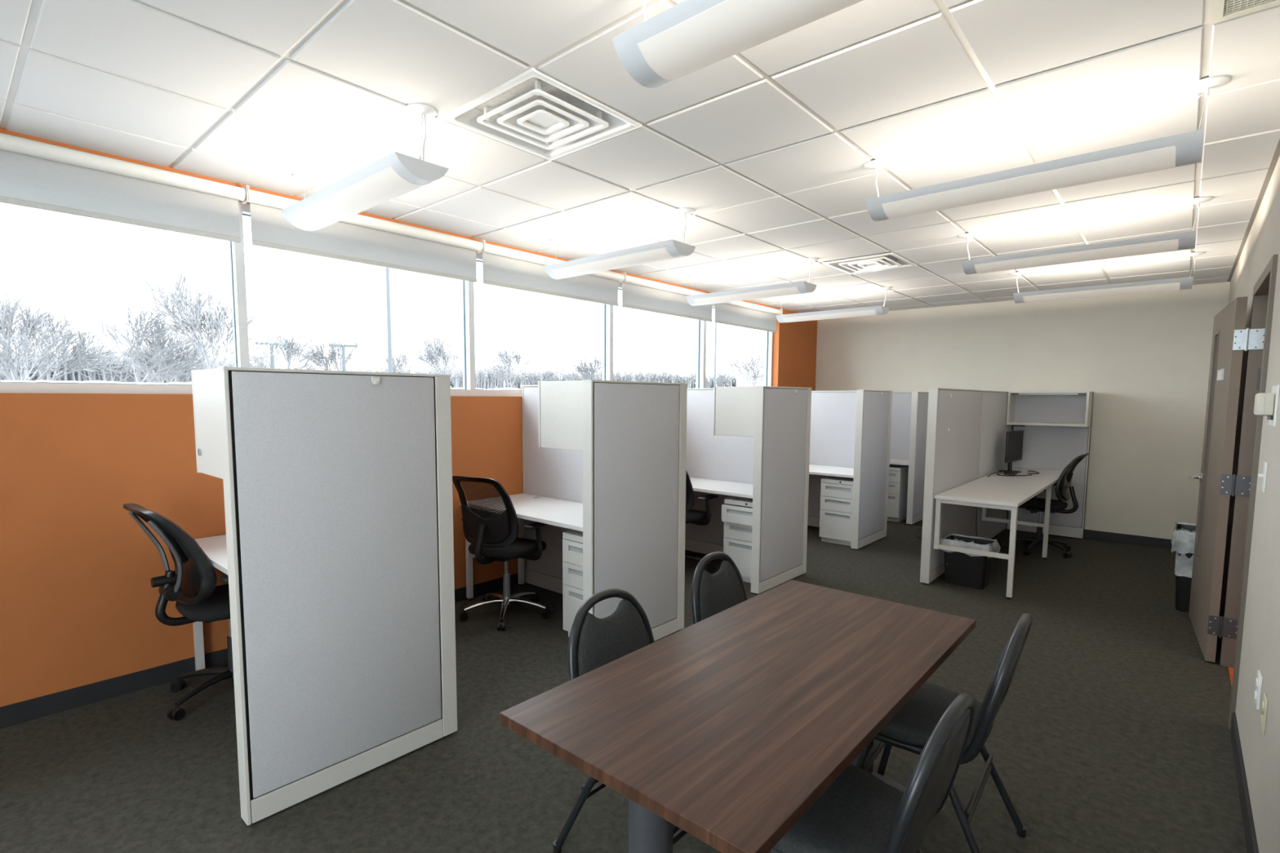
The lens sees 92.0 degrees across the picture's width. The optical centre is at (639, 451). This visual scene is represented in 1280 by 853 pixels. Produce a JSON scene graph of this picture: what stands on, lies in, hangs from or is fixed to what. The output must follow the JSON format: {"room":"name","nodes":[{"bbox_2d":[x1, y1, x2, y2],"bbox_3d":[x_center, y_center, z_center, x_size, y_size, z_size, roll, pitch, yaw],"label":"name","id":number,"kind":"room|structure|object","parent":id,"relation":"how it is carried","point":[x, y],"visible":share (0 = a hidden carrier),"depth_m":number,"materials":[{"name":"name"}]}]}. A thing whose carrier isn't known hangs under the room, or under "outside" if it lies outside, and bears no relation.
{"room":"cubicle office","nodes":[
{"label":"cubicle office","id":0,"kind":"room"},
{"bbox_2d":[0,380,522,390],"bbox_3d":[-1.408,-0.484,4.940,0.130,0.077,9.200,5,7,41],"label":"window sill","id":1,"kind":"object","parent":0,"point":[47,381],"visible":0.09,"depth_m":3.30,"materials":[{"name":"white paint"}]},
{"bbox_2d":[0,127,817,706],"bbox_3d":[-0.997,-0.329,5.145,0.160,2.858,10.630,5,7,41],"label":"wall","id":2,"kind":"structure","parent":0,"point":[78,601],"depth_m":3.15,"materials":[{"name":"orange paint"}]},
{"bbox_2d":[0,240,244,394],"bbox_3d":[-2.862,-0.843,3.049,0.100,1.105,1.548,5,7,41],"label":"window","id":3,"kind":"structure","parent":2,"relation":"in","point":[234,252],"depth_m":3.32,"materials":[{"name":"white metal"}]},
{"bbox_2d":[0,133,248,242],"bbox_3d":[-2.718,-1.281,2.891,0.089,0.305,1.545,5,7,41],"label":"roller shade","id":4,"kind":"object","parent":2,"relation":"attached to","point":[34,174],"visible":1,"depth_m":3.05,"materials":[{"name":"fabric"}]},
{"bbox_2d":[0,573,525,728],"bbox_3d":[-0.941,1.050,5.209,0.012,0.100,10.630,5,7,41],"label":"baseboard","id":5,"kind":"structure","parent":2,"relation":"attached to","point":[21,712],"depth_m":3.19,"materials":[{"name":"grey plastic"}]},
{"bbox_2d":[238,201,473,395],"bbox_3d":[-1.841,-0.939,4.210,0.100,1.105,1.550,5,7,41],"label":"window","id":6,"kind":"structure","parent":2,"relation":"in","point":[244,209],"depth_m":4.74,"materials":[{"name":"white metal"}]},
{"bbox_2d":[243,185,484,282],"bbox_3d":[-1.698,-1.377,4.052,0.089,0.305,1.547,5,7,41],"label":"roller shade","id":7,"kind":"object","parent":6,"relation":"attached to","point":[357,237],"visible":0.9,"depth_m":4.01,"materials":[{"name":"fabric"}]},
{"bbox_2d":[471,251,611,396],"bbox_3d":[-0.820,-1.034,5.372,0.100,1.105,1.550,5,7,41],"label":"window","id":8,"kind":"structure","parent":2,"relation":"in","point":[606,308],"depth_m":5.88,"materials":[{"name":"white metal"}]},
{"bbox_2d":[479,240,625,306],"bbox_3d":[-0.677,-1.472,5.214,0.089,0.305,1.547,5,7,41],"label":"roller shade","id":9,"kind":"object","parent":8,"relation":"attached to","point":[504,267],"visible":0.88,"depth_m":5.06,"materials":[{"name":"fabric"}]},
{"bbox_2d":[611,281,705,388],"bbox_3d":[0.198,-1.129,6.531,0.100,1.105,1.540,5,7,41],"label":"window","id":10,"kind":"structure","parent":2,"relation":"in","point":[700,339],"depth_m":7.08,"materials":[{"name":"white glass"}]},
{"bbox_2d":[622,272,712,321],"bbox_3d":[0.341,-1.567,6.373,0.089,0.305,1.537,5,7,41],"label":"roller shade","id":11,"kind":"object","parent":10,"relation":"attached to","point":[637,293],"visible":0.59,"depth_m":6.25,"materials":[{"name":"fabric"}]},
{"bbox_2d":[704,303,773,388],"bbox_3d":[1.215,-1.224,7.689,0.100,1.105,1.550,5,7,41],"label":"window","id":12,"kind":"structure","parent":2,"relation":"in","point":[769,335],"depth_m":8.24,"materials":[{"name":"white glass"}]},
{"bbox_2d":[714,300,782,333],"bbox_3d":[1.330,-1.659,7.498,0.089,0.305,1.459,5,7,41],"label":"roller shade","id":13,"kind":"object","parent":12,"relation":"attached to","point":[738,313],"visible":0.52,"depth_m":7.48,"materials":[{"name":"fabric"}]},
{"bbox_2d":[890,138,1279,311],"bbox_3d":[0.704,-1.494,3.555,4.340,0.006,10.630,5,7,41],"label":"trim","id":14,"kind":"structure","parent":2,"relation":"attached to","point":[1277,153],"depth_m":3.75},
{"bbox_2d":[0,519,1247,852],"bbox_3d":[1.439,1.344,3.142,6.740,0.104,10.830,5,7,41],"label":"floor","id":15,"kind":"structure","parent":0,"point":[1109,733],"depth_m":2.71,"materials":[{"name":"grey carpet"}]},
{"bbox_2d":[123,502,233,720],"bbox_3d":[-2.150,0.750,3.183,0.642,1.036,0.717,4,6,39],"label":"chair","id":16,"kind":"object","parent":15,"relation":"on","point":[192,584],"visible":0.69,"depth_m":2.98,"materials":[{"name":"black plastic"}]},
{"bbox_2d":[192,534,228,676],"bbox_3d":[-1.726,0.894,3.110,1.541,0.767,0.597,5,7,41],"label":"desk","id":17,"kind":"object","parent":15,"relation":"on","point":[215,547],"visible":0.02,"depth_m":3.35,"materials":[{"name":"white laminate"}]},
{"bbox_2d":[217,366,457,826],"bbox_3d":[-1.734,0.459,3.006,1.625,1.652,0.861,5,7,41],"label":"divider","id":18,"kind":"object","parent":15,"relation":"on","point":[338,484],"visible":1,"depth_m":2.40,"materials":[{"name":"grey fabric"}]},
{"bbox_2d":[191,368,222,479],"bbox_3d":[-1.344,-0.129,2.572,0.395,0.401,0.771,5,7,41],"label":"cabinet","id":19,"kind":"object","parent":18,"relation":"attached to","point":[204,382],"visible":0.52,"depth_m":2.30,"materials":[{"name":"metal"}]},
{"bbox_2d":[371,376,379,384],"bbox_3d":[-1.053,-0.284,2.467,0.016,0.033,0.030,5,7,41],"label":"coat hook","id":20,"kind":"object","parent":18,"relation":"attached to","point":[375,380],"visible":1,"depth_m":2.46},
{"bbox_2d":[452,475,551,631],"bbox_3d":[-0.954,0.653,4.374,0.640,1.036,0.692,3,6,26],"label":"chair","id":21,"kind":"object","parent":15,"relation":"on","point":[495,539],"visible":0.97,"depth_m":4.19,"materials":[{"name":"black fabric"}]},
{"bbox_2d":[460,493,582,600],"bbox_3d":[-0.583,0.787,4.411,1.541,0.767,0.597,5,7,41],"label":"desk","id":22,"kind":"object","parent":15,"relation":"on","point":[550,511],"visible":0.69,"depth_m":4.52,"materials":[{"name":"white laminate"}]},
{"bbox_2d":[562,529,582,636],"bbox_3d":[-0.187,0.858,4.042,0.392,0.695,0.503,5,7,41],"label":"file cabinet","id":23,"kind":"object","parent":15,"relation":"on","point":[572,541],"visible":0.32,"depth_m":3.93,"materials":[{"name":"metal"}]},
{"bbox_2d":[521,379,687,640],"bbox_3d":[-0.594,0.352,4.303,1.625,1.652,0.871,5,7,41],"label":"divider","id":24,"kind":"object","parent":15,"relation":"on","point":[628,475],"visible":0.84,"depth_m":3.81,"materials":[{"name":"grey fabric"}]},
{"bbox_2d":[537,380,582,451],"bbox_3d":[-0.206,-0.235,3.868,0.395,0.401,0.775,5,7,41],"label":"bin","id":25,"kind":"object","parent":24,"relation":"attached to","point":[560,402],"visible":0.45,"depth_m":3.57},
{"bbox_2d":[552,588,687,852],"bbox_3d":[0.053,0.944,2.093,0.529,0.866,0.474,5,7,41],"label":"chair","id":26,"kind":"object","parent":15,"relation":"on","point":[594,642],"visible":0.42,"depth_m":2.13,"materials":[{"name":"grey fabric"}]},
{"bbox_2d":[684,470,717,573],"bbox_3d":[0.364,0.553,5.620,0.641,1.036,0.692,4,6,35],"label":"chair","id":27,"kind":"object","parent":15,"relation":"on","point":[693,517],"visible":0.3,"depth_m":5.46,"materials":[{"name":"black plastic"}]},
{"bbox_2d":[690,551,747,624],"bbox_3d":[0.511,0.898,2.652,0.529,0.866,0.474,4,6,39],"label":"chair","id":28,"kind":"object","parent":15,"relation":"on","point":[711,595],"visible":0.35,"depth_m":2.71,"materials":[{"name":"black plastic"}]},
{"bbox_2d":[689,477,753,498],"bbox_3d":[0.608,0.676,5.765,1.541,0.767,0.580,5,7,41],"label":"desk","id":29,"kind":"object","parent":15,"relation":"on","point":[701,485],"visible":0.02,"depth_m":5.49,"materials":[{"name":"white laminate"}]},
{"bbox_2d":[721,496,752,582],"bbox_3d":[1.021,0.748,5.387,0.392,0.695,0.540,5,7,41],"label":"file cabinet","id":30,"kind":"object","parent":15,"relation":"on","point":[737,512],"visible":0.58,"depth_m":5.23,"materials":[{"name":"metal"}]},
{"bbox_2d":[499,579,976,852],"bbox_3d":[0.438,1.018,1.974,0.750,0.745,1.584,5,7,41],"label":"meeting table","id":31,"kind":"object","parent":15,"relation":"on","point":[725,729],"visible":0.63,"depth_m":1.62,"materials":[{"name":"brown wood"}]},
{"bbox_2d":[684,386,811,594],"bbox_3d":[0.605,0.241,5.667,1.625,1.652,0.829,5,7,41],"label":"divider","id":32,"kind":"object","parent":15,"relation":"on","point":[775,460],"visible":0.78,"depth_m":5.25,"materials":[{"name":"white fabric"}]},
{"bbox_2d":[712,386,755,436],"bbox_3d":[0.993,-0.347,5.232,0.395,0.401,0.735,5,7,41],"label":"bin","id":33,"kind":"object","parent":32,"relation":"attached to","point":[734,407],"visible":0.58,"depth_m":4.95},
{"bbox_2d":[808,464,853,478],"bbox_3d":[1.881,0.558,7.214,1.541,0.767,0.695,5,7,41],"label":"desk","id":34,"kind":"object","parent":15,"relation":"on","point":[834,471],"visible":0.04,"depth_m":6.79,"materials":[{"name":"white laminate"}]},
{"bbox_2d":[818,475,853,546],"bbox_3d":[2.272,0.632,6.798,0.392,0.695,0.503,5,7,41],"label":"file cabinet","id":35,"kind":"object","parent":15,"relation":"on","point":[836,492],"visible":0.63,"depth_m":6.63,"materials":[{"name":"metal"}]},
{"bbox_2d":[807,389,892,549],"bbox_3d":[1.915,0.118,7.158,1.625,1.652,0.832,5,7,41],"label":"divider","id":36,"kind":"object","parent":15,"relation":"on","point":[849,428],"visible":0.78,"depth_m":6.82,"materials":[{"name":"white fabric"}]},
{"bbox_2d":[768,692,976,852],"bbox_3d":[0.554,0.988,1.628,0.529,0.866,0.474,5,7,43],"label":"chair","id":37,"kind":"object","parent":15,"relation":"on","point":[859,812],"visible":0.76,"depth_m":1.51,"materials":[{"name":"grey fabric"}]},
{"bbox_2d":[887,464,908,522],"bbox_3d":[3.267,0.525,8.095,0.392,0.695,0.423,5,7,41],"label":"file cabinet","id":38,"kind":"object","parent":15,"relation":"on","point":[898,474],"visible":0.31,"depth_m":7.88,"materials":[{"name":"metal"}]},
{"bbox_2d":[889,458,908,465],"bbox_3d":[2.917,0.461,8.393,1.541,0.767,0.460,5,7,41],"label":"desk","id":39,"kind":"object","parent":15,"relation":"on","point":[892,461],"visible":0.02,"depth_m":7.84,"materials":[{"name":"white laminate"}]},
{"bbox_2d":[889,391,928,524],"bbox_3d":[2.957,0.021,8.345,1.625,1.652,0.577,5,7,41],"label":"divider","id":40,"kind":"object","parent":15,"relation":"on","point":[909,410],"visible":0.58,"depth_m":7.81,"materials":[{"name":"white fabric"}]},
{"bbox_2d":[914,524,922,538],"bbox_3d":[3.310,0.947,7.220,0.390,0.010,0.875,0,5,-7],"label":"cable","id":41,"kind":"object","parent":15,"relation":"on","point":[916,525],"visible":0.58,"depth_m":7.32,"materials":[{"name":"black plastic"}]},
{"bbox_2d":[855,613,1032,852],"bbox_3d":[1.037,0.944,2.166,0.529,0.866,0.474,4,6,39],"label":"chair","id":42,"kind":"object","parent":15,"relation":"on","point":[909,730],"visible":0.68,"depth_m":2.04,"materials":[{"name":"grey fabric"}]},
{"bbox_2d":[937,533,1000,589],"bbox_3d":[2.780,0.927,5.246,0.428,0.386,0.332,5,7,41],"label":"trash bin","id":43,"kind":"object","parent":15,"relation":"on","point":[961,569],"visible":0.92,"depth_m":5.16,"materials":[{"name":"black plastic"}]},
{"bbox_2d":[933,466,1068,599],"bbox_3d":[3.647,0.667,6.085,0.602,0.767,2.975,5,7,41],"label":"desk","id":44,"kind":"object","parent":15,"relation":"on","point":[993,491],"visible":0.98,"depth_m":5.26,"materials":[{"name":"white laminate"}]},
{"bbox_2d":[975,506,977,537],"bbox_3d":[3.432,0.673,6.276,0.053,0.681,0.012,-2,5,-22],"label":"cable","id":45,"kind":"object","parent":44,"relation":"hanging from","point":[976,507],"visible":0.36,"depth_m":6.28,"materials":[{"name":"black plastic"}]},
{"bbox_2d":[998,430,1023,472],"bbox_3d":[4.101,-0.008,6.838,0.520,0.455,0.220,-4,7,-43],"label":"computer monitor","id":46,"kind":"object","parent":44,"relation":"on","point":[1014,439],"visible":0.96,"depth_m":6.79,"materials":[{"name":"black plastic"}]},
{"bbox_2d":[1004,471,1017,475],"bbox_3d":[3.949,0.231,6.587,0.100,0.022,0.180,5,7,41],"label":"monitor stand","id":47,"kind":"object","parent":44,"relation":"on","point":[1006,473],"visible":0.99,"depth_m":6.54,"materials":[{"name":"black plastic"}]},
{"bbox_2d":[995,471,1031,475],"bbox_3d":[3.910,0.240,6.539,0.342,0.009,0.272,-3,6,-31],"label":"cable","id":48,"kind":"object","parent":44,"relation":"on","point":[1005,472],"visible":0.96,"depth_m":6.46,"materials":[{"name":"black plastic"}]},
{"bbox_2d":[920,387,1093,583],"bbox_3d":[3.699,0.227,6.050,0.833,1.652,3.067,5,7,41],"label":"divider","id":49,"kind":"object","parent":15,"relation":"on","point":[974,448],"visible":0.62,"depth_m":6.23,"materials":[{"name":"white fabric"}]},
{"bbox_2d":[1006,391,1093,426],"bbox_3d":[4.584,-0.475,6.939,0.755,0.400,0.318,5,7,41],"label":"shelf","id":50,"kind":"object","parent":49,"relation":"attached to","point":[1071,409],"visible":1,"depth_m":7.01,"materials":[{"name":"grey metal"}]},
{"bbox_2d":[1001,453,1088,558],"bbox_3d":[4.136,0.513,6.343,0.690,1.036,0.643,5,7,44],"label":"chair","id":51,"kind":"object","parent":15,"relation":"on","point":[1064,489],"visible":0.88,"depth_m":6.20,"materials":[{"name":"black plastic"}]},
{"bbox_2d":[1170,521,1195,612],"bbox_3d":[4.155,0.872,4.647,0.274,0.616,0.480,5,7,41],"label":"trash bin","id":52,"kind":"object","parent":15,"relation":"on","point":[1183,540],"visible":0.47,"depth_m":4.55,"materials":[{"name":"black plastic"}]},
{"bbox_2d":[0,0,1279,312],"bbox_3d":[0.705,-1.578,3.548,4.540,0.170,10.830,5,7,41],"label":"ceiling","id":53,"kind":"structure","parent":0,"point":[391,48],"depth_m":2.63,"materials":[{"name":"tile"}]},
{"bbox_2d":[280,102,448,231],"bbox_3d":[-1.371,-1.316,2.982,1.360,0.279,0.244,5,7,41],"label":"pendant light","id":54,"kind":"object","parent":53,"relation":"hanging from","point":[396,174],"visible":1,"depth_m":2.78,"materials":[{"name":"metal"}]},
{"bbox_2d":[442,67,642,160],"bbox_3d":[-0.416,-1.466,2.662,0.606,0.103,0.606,5,7,41],"label":"ceiling vent","id":55,"kind":"object","parent":53,"relation":"in","point":[534,112],"visible":0.99,"depth_m":2.66,"materials":[{"name":"metal"}]},
{"bbox_2d":[542,207,695,279],"bbox_3d":[-0.183,-1.427,4.334,1.360,0.279,0.244,5,7,41],"label":"pendant light","id":56,"kind":"object","parent":53,"relation":"hanging from","point":[668,249],"visible":1,"depth_m":4.17,"materials":[{"name":"metal"}]},
{"bbox_2d":[0,0,1279,306],"bbox_3d":[0.479,-1.491,3.298,4.340,0.023,11.312,5,7,41],"label":"grid","id":57,"kind":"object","parent":53,"relation":"attached to","point":[35,7],"depth_m":2.41,"materials":[{"name":"white metal"}]},
{"bbox_2d":[612,0,863,88],"bbox_3d":[0.469,-1.164,1.377,1.360,0.279,0.244,5,7,41],"label":"pendant light","id":58,"kind":"object","parent":53,"relation":"hanging from","point":[688,37],"visible":1,"depth_m":1.57,"materials":[{"name":"metal"}]},
{"bbox_2d":[685,257,818,306],"bbox_3d":[0.986,-1.536,5.665,1.360,0.279,0.244,5,7,41],"label":"pendant light","id":59,"kind":"object","parent":53,"relation":"hanging from","point":[797,287],"visible":1,"depth_m":5.53,"materials":[{"name":"metal"}]},
{"bbox_2d":[775,286,892,323],"bbox_3d":[2.149,-1.644,6.988,1.360,0.279,0.244,5,7,41],"label":"pendant light","id":60,"kind":"object","parent":53,"relation":"hanging from","point":[871,310],"visible":1,"depth_m":6.87,"materials":[{"name":"metal"}]},
{"bbox_2d":[822,251,916,274],"bbox_3d":[2.024,-1.694,5.439,0.606,0.103,0.606,5,7,41],"label":"ceiling vent","id":61,"kind":"object","parent":53,"relation":"in","point":[886,260],"visible":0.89,"depth_m":5.43,"materials":[{"name":"metal"}]},
{"bbox_2d":[863,75,1230,221],"bbox_3d":[1.657,-1.275,2.729,1.360,0.279,0.244,5,7,41],"label":"pendant light","id":62,"kind":"object","parent":53,"relation":"hanging from","point":[1183,148],"visible":1,"depth_m":2.58,"materials":[{"name":"metal"}]},
{"bbox_2d":[958,196,1213,274],"bbox_3d":[2.826,-1.384,4.060,1.360,0.279,0.244,5,7,41],"label":"pendant light","id":63,"kind":"object","parent":53,"relation":"hanging from","point":[1184,240],"visible":1,"depth_m":3.94,"materials":[{"name":"metal"}]},
{"bbox_2d":[1009,251,1204,303],"bbox_3d":[3.989,-1.493,5.384,1.360,0.279,0.244,5,7,41],"label":"pendant light","id":64,"kind":"object","parent":53,"relation":"hanging from","point":[1180,283],"visible":1,"depth_m":5.28,"materials":[{"name":"metal"}]},
{"bbox_2d":[1210,0,1279,24],"bbox_3d":[1.697,-1.346,1.621,0.280,0.065,0.600,5,7,41],"label":"ceiling vent","id":65,"kind":"object","parent":53,"relation":"in","point":[1221,10],"visible":1,"depth_m":1.86,"materials":[{"name":"metal"}]},
{"bbox_2d":[815,281,1230,539],"bbox_3d":[4.237,-0.520,7.699,4.660,2.858,0.120,5,7,41],"label":"wall","id":66,"kind":"structure","parent":0,"point":[1144,358],"depth_m":6.85,"materials":[{"name":"beige paint"}]},
{"bbox_2d":[1006,527,1172,549],"bbox_3d":[4.185,0.858,7.770,4.316,0.100,0.012,5,7,41],"label":"baseboard","id":67,"kind":"structure","parent":66,"relation":"attached to","point":[1088,534],"depth_m":6.76,"materials":[{"name":"grey plastic"}]},
{"bbox_2d":[1219,155,1279,852],"bbox_3d":[2.377,-0.051,2.203,0.130,2.858,10.630,5,7,41],"label":"wall","id":68,"kind":"structure","parent":0,"point":[1260,643],"depth_m":2.47,"materials":[{"name":"white paint"}]},
{"bbox_2d":[1188,253,1278,730],"bbox_3d":[3.468,0.166,3.552,0.270,2.205,1.979,4,6,35],"label":"door","id":69,"kind":"structure","parent":68,"relation":"in","point":[1230,337],"depth_m":3.59,"materials":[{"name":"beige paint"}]},
{"bbox_2d":[1217,616,1258,852],"bbox_3d":[2.315,1.319,2.370,0.012,0.100,10.630,5,7,41],"label":"baseboard","id":70,"kind":"structure","parent":68,"relation":"attached to","point":[1246,812],"depth_m":2.38,"materials":[{"name":"grey plastic"}]},
{"bbox_2d":[1253,670,1262,710],"bbox_3d":[2.242,0.862,2.244,0.014,0.124,0.074,5,7,41],"label":"wall outlet","id":71,"kind":"object","parent":68,"relation":"attached to","point":[1259,680],"visible":1,"depth_m":2.22,"materials":[{"name":"white plastic"}]},
{"bbox_2d":[1253,678,1257,700],"bbox_3d":[2.238,0.862,2.247,0.004,0.082,0.034,5,7,41],"label":"receptacle","id":72,"kind":"object","parent":71,"relation":"attached to","point":[1255,692],"depth_m":2.24,"materials":[{"name":"white plastic"}]},
{"bbox_2d":[1257,462,1267,493],"bbox_3d":[2.568,0.104,2.555,0.024,0.124,0.074,5,7,41],"label":"light switch","id":73,"kind":"object","parent":68,"relation":"attached to","point":[1264,475],"visible":1,"depth_m":2.53,"materials":[{"name":"white plastic"}]},
{"bbox_2d":[1261,462,1267,493],"bbox_3d":[2.575,0.105,2.549,0.007,0.124,0.074,5,7,41],"label":"switch plate","id":74,"kind":"object","parent":73,"relation":"attached to","point":[1265,464],"depth_m":2.53,"materials":[{"name":"white plastic"}]},
{"bbox_2d":[1259,693,1267,735],"bbox_3d":[2.118,0.889,2.101,0.010,0.124,0.074,5,7,41],"label":"wall outlet","id":75,"kind":"object","parent":68,"relation":"attached to","point":[1264,703],"visible":1,"depth_m":2.08,"materials":[{"name":"beige plastic"}]},
{"bbox_2d":[1259,701,1264,725],"bbox_3d":[2.116,0.889,2.103,0.004,0.082,0.034,5,7,41],"label":"receptacle","id":76,"kind":"object","parent":75,"relation":"attached to","point":[1261,721],"depth_m":2.09,"materials":[{"name":"beige plastic"}]},
{"bbox_2d":[1253,385,1279,426],"bbox_3d":[2.502,-0.185,2.476,0.056,0.160,0.200,5,7,41],"label":"thermostat","id":77,"kind":"object","parent":68,"relation":"attached to","point":[1265,403],"visible":1,"depth_m":2.43,"materials":[{"name":"plastic"}]},
{"label":"outside","id":78,"kind":"structure","parent":0,"visible":0},
{"bbox_3d":[-53.380,-10.729,141.388,257.790,0.200,380.000,5,7,41],"label":"ground","id":79,"kind":"structure","parent":78,"visible":0},
{"bbox_2d":[0,288,80,381],"bbox_3d":[-29.320,-4.067,27.954,4.782,6.618,5.191,0,5,-8],"label":"tree","id":80,"kind":"object","parent":79,"relation":"on","point":[30,326],"visible":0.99,"depth_m":28.61,"materials":[{"name":"grey plant"}]},
{"bbox_2d":[0,293,123,381],"bbox_3d":[-37.877,-5.827,39.399,6.708,8.009,8.631,-1,5,-10],"label":"tree","id":81,"kind":"object","parent":79,"relation":"on","point":[75,353],"visible":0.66,"depth_m":40.70,"materials":[{"name":"grey plant"}]},
{"bbox_2d":[95,299,222,382],"bbox_3d":[-28.703,-5.316,37.635,6.376,7.408,7.736,-4,7,-42],"label":"tree","id":82,"kind":"object","parent":79,"relation":"on","point":[158,334],"visible":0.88,"depth_m":37.58,"materials":[{"name":"grey plant"}]},
{"bbox_2d":[124,332,210,382],"bbox_3d":[-36.487,-5.789,47.137,6.028,6.588,3.876,1,5,5],"label":"tree","id":83,"kind":"object","parent":79,"relation":"on","point":[148,354],"visible":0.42,"depth_m":46.73,"materials":[{"name":"grey plant"}]},
{"bbox_2d":[115,333,225,382],"bbox_3d":[-42.716,-7.197,57.009,7.945,7.608,6.549,-3,6,-32],"label":"tree","id":84,"kind":"object","parent":79,"relation":"on","point":[206,350],"visible":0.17,"depth_m":55.90,"materials":[{"name":"grey plant"}]},
{"bbox_2d":[137,268,286,369],"bbox_3d":[-24.375,-5.646,34.798,5.000,8.602,7.777,0,5,-1],"label":"tree","id":85,"kind":"object","parent":79,"relation":"on","point":[218,322],"visible":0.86,"depth_m":34.15,"materials":[{"name":"grey plant"}]},
{"bbox_2d":[255,342,287,368],"bbox_3d":[-30.449,-5.927,51.350,2.300,6.200,0.384,-3,6,-31],"label":"light pole","id":86,"kind":"object","parent":79,"relation":"on","point":[272,357],"visible":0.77,"depth_m":51.08,"materials":[{"name":"grey metal"}]},
{"bbox_2d":[249,326,319,369],"bbox_3d":[-37.697,-8.607,65.550,7.079,9.024,6.520,1,5,5],"label":"tree","id":87,"kind":"object","parent":79,"relation":"on","point":[291,352],"visible":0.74,"depth_m":64.53,"materials":[{"name":"grey plant"}]},
{"bbox_2d":[300,332,368,370],"bbox_3d":[-35.385,-9.060,70.773,8.138,9.002,5.233,0,5,-3],"label":"tree","id":88,"kind":"object","parent":79,"relation":"on","point":[332,356],"visible":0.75,"depth_m":70.08,"materials":[{"name":"grey plant"}]},
{"bbox_2d":[328,343,357,370],"bbox_3d":[-25.726,-6.167,53.848,2.300,6.300,0.384,-2,6,-26],"label":"light pole","id":89,"kind":"object","parent":79,"relation":"on","point":[343,347],"visible":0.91,"depth_m":53.57,"materials":[{"name":"grey metal"}]},
{"bbox_2d":[0,335,747,389],"bbox_3d":[-37.104,-13.550,110.530,78.299,11.090,178.194,5,7,41],"label":"woods","id":90,"kind":"object","parent":79,"relation":"on","point":[483,380],"visible":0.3,"depth_m":145.29,"materials":[{"name":"grey plant"}]},
{"bbox_2d":[385,266,392,372],"bbox_3d":[-11.145,-5.553,27.483,1.000,9.850,0.300,5,7,41],"label":"light pole","id":91,"kind":"object","parent":79,"relation":"on","point":[387,269],"visible":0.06,"depth_m":27.41,"materials":[{"name":"white metal"}]},
{"bbox_2d":[371,343,442,373],"bbox_3d":[-36.408,-12.085,98.467,11.081,10.211,8.831,-3,6,-35],"label":"tree","id":92,"kind":"object","parent":79,"relation":"on","point":[404,360],"visible":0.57,"depth_m":96.64,"materials":[{"name":"grey plant"}]},
{"bbox_2d":[414,328,462,378],"bbox_3d":[-26.286,-10.641,81.587,6.108,10.381,9.499,0,5,1],"label":"tree","id":93,"kind":"object","parent":79,"relation":"on","point":[428,352],"visible":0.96,"depth_m":80.00,"materials":[{"name":"grey plant"}]},
{"bbox_2d":[482,344,533,387],"bbox_3d":[-23.283,-13.326,107.956,8.473,11.230,9.354,-2,5,-22],"label":"tree","id":94,"kind":"object","parent":79,"relation":"on","point":[506,354],"visible":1,"depth_m":107.71,"materials":[{"name":"grey plant"}]},
{"bbox_2d":[560,351,602,380],"bbox_3d":[-10.397,-13.785,117.414,9.727,10.603,6.531,-1,5,-12],"label":"tree","id":95,"kind":"object","parent":79,"relation":"on","point":[584,367],"visible":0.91,"depth_m":116.97,"materials":[{"name":"grey plant"}]},
{"bbox_2d":[713,322,716,386],"bbox_3d":[4.794,-6.186,39.301,1.000,9.250,0.300,5,7,41],"label":"light pole","id":96,"kind":"object","parent":79,"relation":"on","point":[715,343],"visible":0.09,"depth_m":39.26,"materials":[{"name":"white metal"}]},
{"bbox_2d":[724,351,764,386],"bbox_3d":[14.173,-8.036,69.504,8.154,7.809,6.721,4,6,36],"label":"tree","id":97,"kind":"object","parent":79,"relation":"on","point":[748,367],"visible":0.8,"depth_m":69.62,"materials":[{"name":"grey plant"}]},
{"bbox_2d":[733,366,764,386],"bbox_3d":[19.704,-9.922,96.004,6.800,7.000,10.000,-1,5,-17],"label":"outbuilding","id":98,"kind":"structure","parent":79,"relation":"on","point":[740,382],"depth_m":96.29,"materials":[{"name":"white"}]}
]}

